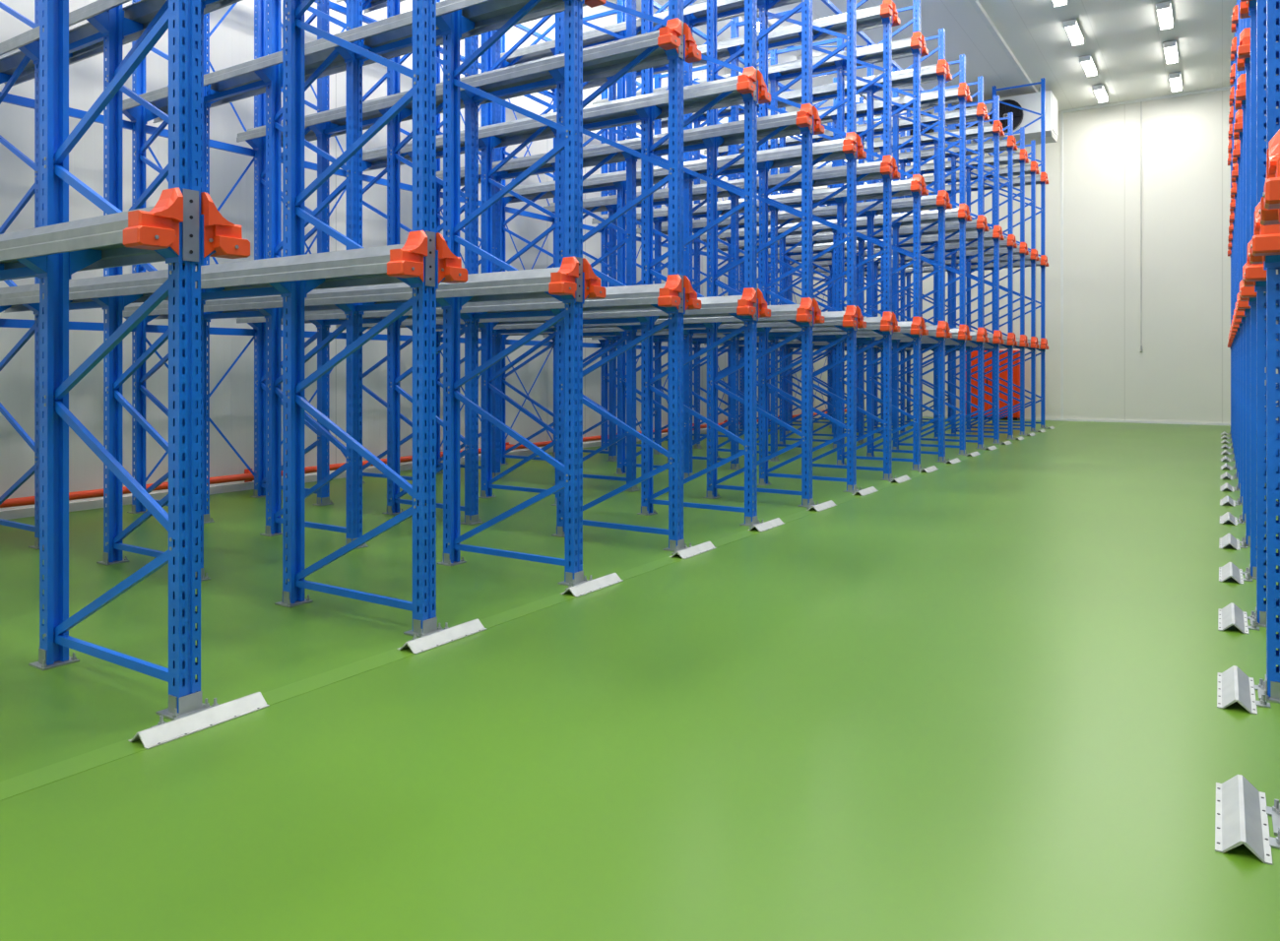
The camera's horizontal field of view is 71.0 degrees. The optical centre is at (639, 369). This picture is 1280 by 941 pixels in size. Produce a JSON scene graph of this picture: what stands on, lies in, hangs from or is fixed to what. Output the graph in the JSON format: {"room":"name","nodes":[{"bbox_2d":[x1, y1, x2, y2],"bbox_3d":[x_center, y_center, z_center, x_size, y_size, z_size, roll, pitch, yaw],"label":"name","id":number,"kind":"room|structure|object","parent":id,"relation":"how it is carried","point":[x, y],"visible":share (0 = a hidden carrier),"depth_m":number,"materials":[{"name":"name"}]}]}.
{"room":"warehouse","nodes":[
{"label":"warehouse","id":0,"kind":"room"},
{"bbox_2d":[0,0,846,511],"bbox_3d":[-2.246,-3.000,15.463,0.200,9.000,33.900,0,0,33],"label":"wall","id":1,"kind":"structure","parent":0,"point":[231,404],"depth_m":11.07,"materials":[{"name":"white paint"}]},
{"bbox_2d":[0,409,846,508],"bbox_3d":[-2.100,1.320,15.309,0.212,0.160,33.000,0,0,33],"label":"rail","id":2,"kind":"object","parent":1,"relation":"attached to","point":[247,477],"visible":0.2,"depth_m":10.80,"materials":[{"name":"metal"}]},
{"bbox_2d":[0,412,846,519],"bbox_3d":[-2.141,1.455,15.395,0.050,0.090,33.500,0,0,33],"label":"trim","id":3,"kind":"structure","parent":1,"relation":"attached to","point":[126,500],"depth_m":10.88,"materials":[{"name":"white metal"}]},
{"bbox_2d":[0,415,1279,940],"bbox_3d":[4.927,1.600,10.810,17.300,0.200,33.900,0,0,33],"label":"floor","id":4,"kind":"structure","parent":0,"point":[975,698],"depth_m":3.80,"materials":[{"name":"green paint"}]},
{"bbox_2d":[0,0,1054,749],"bbox_3d":[1.400,-2.940,14.259,6.068,8.880,24.439,0,0,33],"label":"rack","id":5,"kind":"object","parent":4,"relation":"on","point":[420,285],"visible":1,"depth_m":8.40,"materials":[{"name":"metal"}]},
{"bbox_2d":[0,421,1073,800],"bbox_3d":[3.314,1.499,11.796,0.160,0.001,33.400,0,0,33],"label":"floor stripe","id":6,"kind":"object","parent":4,"relation":"on","point":[10,788],"visible":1,"depth_m":4.38,"materials":[{"name":"plastic"}]},
{"bbox_2d":[970,350,1020,420],"bbox_3d":[10.490,0.475,26.809,1.620,2.050,0.520,0,0,33],"label":"storage cabinet","id":7,"kind":"object","parent":4,"relation":"on","point":[1016,369],"visible":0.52,"depth_m":26.46,"materials":[{"name":"metal"}]},
{"bbox_2d":[1215,0,1279,865],"bbox_3d":[9.445,-2.940,9.040,6.043,8.880,24.439,0,0,33],"label":"rack","id":8,"kind":"object","parent":4,"relation":"on","point":[1253,148],"visible":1,"depth_m":5.24,"materials":[{"name":"metal"}]},
{"bbox_2d":[636,0,1236,137],"bbox_3d":[4.927,-7.600,10.810,17.300,0.200,33.900,0,0,33],"label":"ceiling","id":9,"kind":"structure","parent":0,"point":[1124,39],"depth_m":20.74,"materials":[{"name":"white paint"}]},
{"bbox_2d":[742,15,768,31],"bbox_3d":[2.641,-7.410,19.505,0.260,0.120,1.360,0,0,33],"label":"lamp","id":10,"kind":"object","parent":9,"relation":"attached to","point":[743,16],"visible":0.11,"depth_m":19.19,"materials":[{"name":"white plastic"}]},
{"bbox_2d":[903,86,1057,152],"bbox_3d":[9.402,-6.800,24.902,3.870,1.340,1.183,0,0,33],"label":"cooler","id":11,"kind":"object","parent":9,"relation":"hanging from","point":[1031,101],"visible":0.2,"depth_m":23.85,"materials":[{"name":"metal"}]},
{"bbox_2d":[1052,0,1067,7],"bbox_3d":[8.151,-7.410,17.599,0.260,0.120,1.360,0,0,33],"label":"lamp","id":12,"kind":"object","parent":9,"relation":"attached to","point":[1056,3],"visible":1,"depth_m":18.05,"materials":[{"name":"white plastic"}]},
{"bbox_2d":[1062,19,1084,46],"bbox_3d":[9.566,-7.410,19.780,0.260,0.120,1.360,0,0,33],"label":"lamp","id":13,"kind":"object","parent":9,"relation":"attached to","point":[1071,27],"visible":1,"depth_m":19.63,"materials":[{"name":"white plastic"}]},
{"bbox_2d":[1079,55,1097,77],"bbox_3d":[10.981,-7.410,21.961,0.260,0.120,1.360,0,0,33],"label":"lamp","id":14,"kind":"object","parent":9,"relation":"attached to","point":[1087,62],"visible":1,"depth_m":21.80,"materials":[{"name":"white plastic"}]},
{"bbox_2d":[1091,84,1108,103],"bbox_3d":[12.396,-7.410,24.142,0.260,0.120,1.360,0,0,33],"label":"lamp","id":15,"kind":"object","parent":9,"relation":"attached to","point":[1100,92],"visible":1,"depth_m":23.98,"materials":[{"name":"white plastic"}]},
{"bbox_2d":[1155,0,1173,30],"bbox_3d":[11.026,-7.410,18.833,0.260,0.120,1.360,0,0,33],"label":"lamp","id":16,"kind":"object","parent":9,"relation":"attached to","point":[1164,10],"visible":1,"depth_m":18.70,"materials":[{"name":"white plastic"}]},
{"bbox_2d":[1162,40,1178,64],"bbox_3d":[12.441,-7.410,21.014,0.260,0.120,1.360,0,0,33],"label":"lamp","id":17,"kind":"object","parent":9,"relation":"attached to","point":[1170,47],"visible":1,"depth_m":20.86,"materials":[{"name":"white plastic"}]},
{"bbox_2d":[1168,71,1182,92],"bbox_3d":[13.856,-7.410,23.195,0.260,0.120,1.360,0,0,33],"label":"lamp","id":18,"kind":"object","parent":9,"relation":"attached to","point":[1176,82],"visible":1,"depth_m":23.06,"materials":[{"name":"white plastic"}]},
{"bbox_2d":[864,89,1278,423],"bbox_3d":[14.097,-3.000,24.946,16.900,9.000,0.200,0,0,33],"label":"wall","id":19,"kind":"structure","parent":0,"point":[1147,184],"depth_m":25.01,"materials":[{"name":"white paint"}]},
{"bbox_2d":[968,0,1038,93],"bbox_3d":[2.863,-7.450,12.149,0.100,0.100,33.500,0,0,33],"label":"trim","id":20,"kind":"structure","parent":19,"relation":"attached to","point":[976,4],"depth_m":20.34,"materials":[{"name":"white metal"}]},
{"bbox_2d":[1060,110,1063,418],"bbox_3d":[12.241,-3.030,26.016,0.060,8.940,0.025,0,0,33],"label":"trim","id":21,"kind":"structure","parent":19,"relation":"attached to","point":[1061,111],"depth_m":26.00,"materials":[{"name":"white metal"}]},
{"bbox_2d":[898,414,1230,425],"bbox_3d":[14.032,1.470,24.845,16.900,0.060,0.040,0,0,33],"label":"trim","id":22,"kind":"structure","parent":19,"relation":"attached to","point":[1026,418],"depth_m":25.09,"materials":[{"name":"white metal"}]},
{"bbox_2d":[1063,86,1230,113],"bbox_3d":[16.689,-7.465,23.116,10.560,0.070,0.050,0,0,33],"label":"trim","id":23,"kind":"structure","parent":19,"relation":"attached to","point":[1224,88],"depth_m":24.80,"materials":[{"name":"white metal"}]}
]}

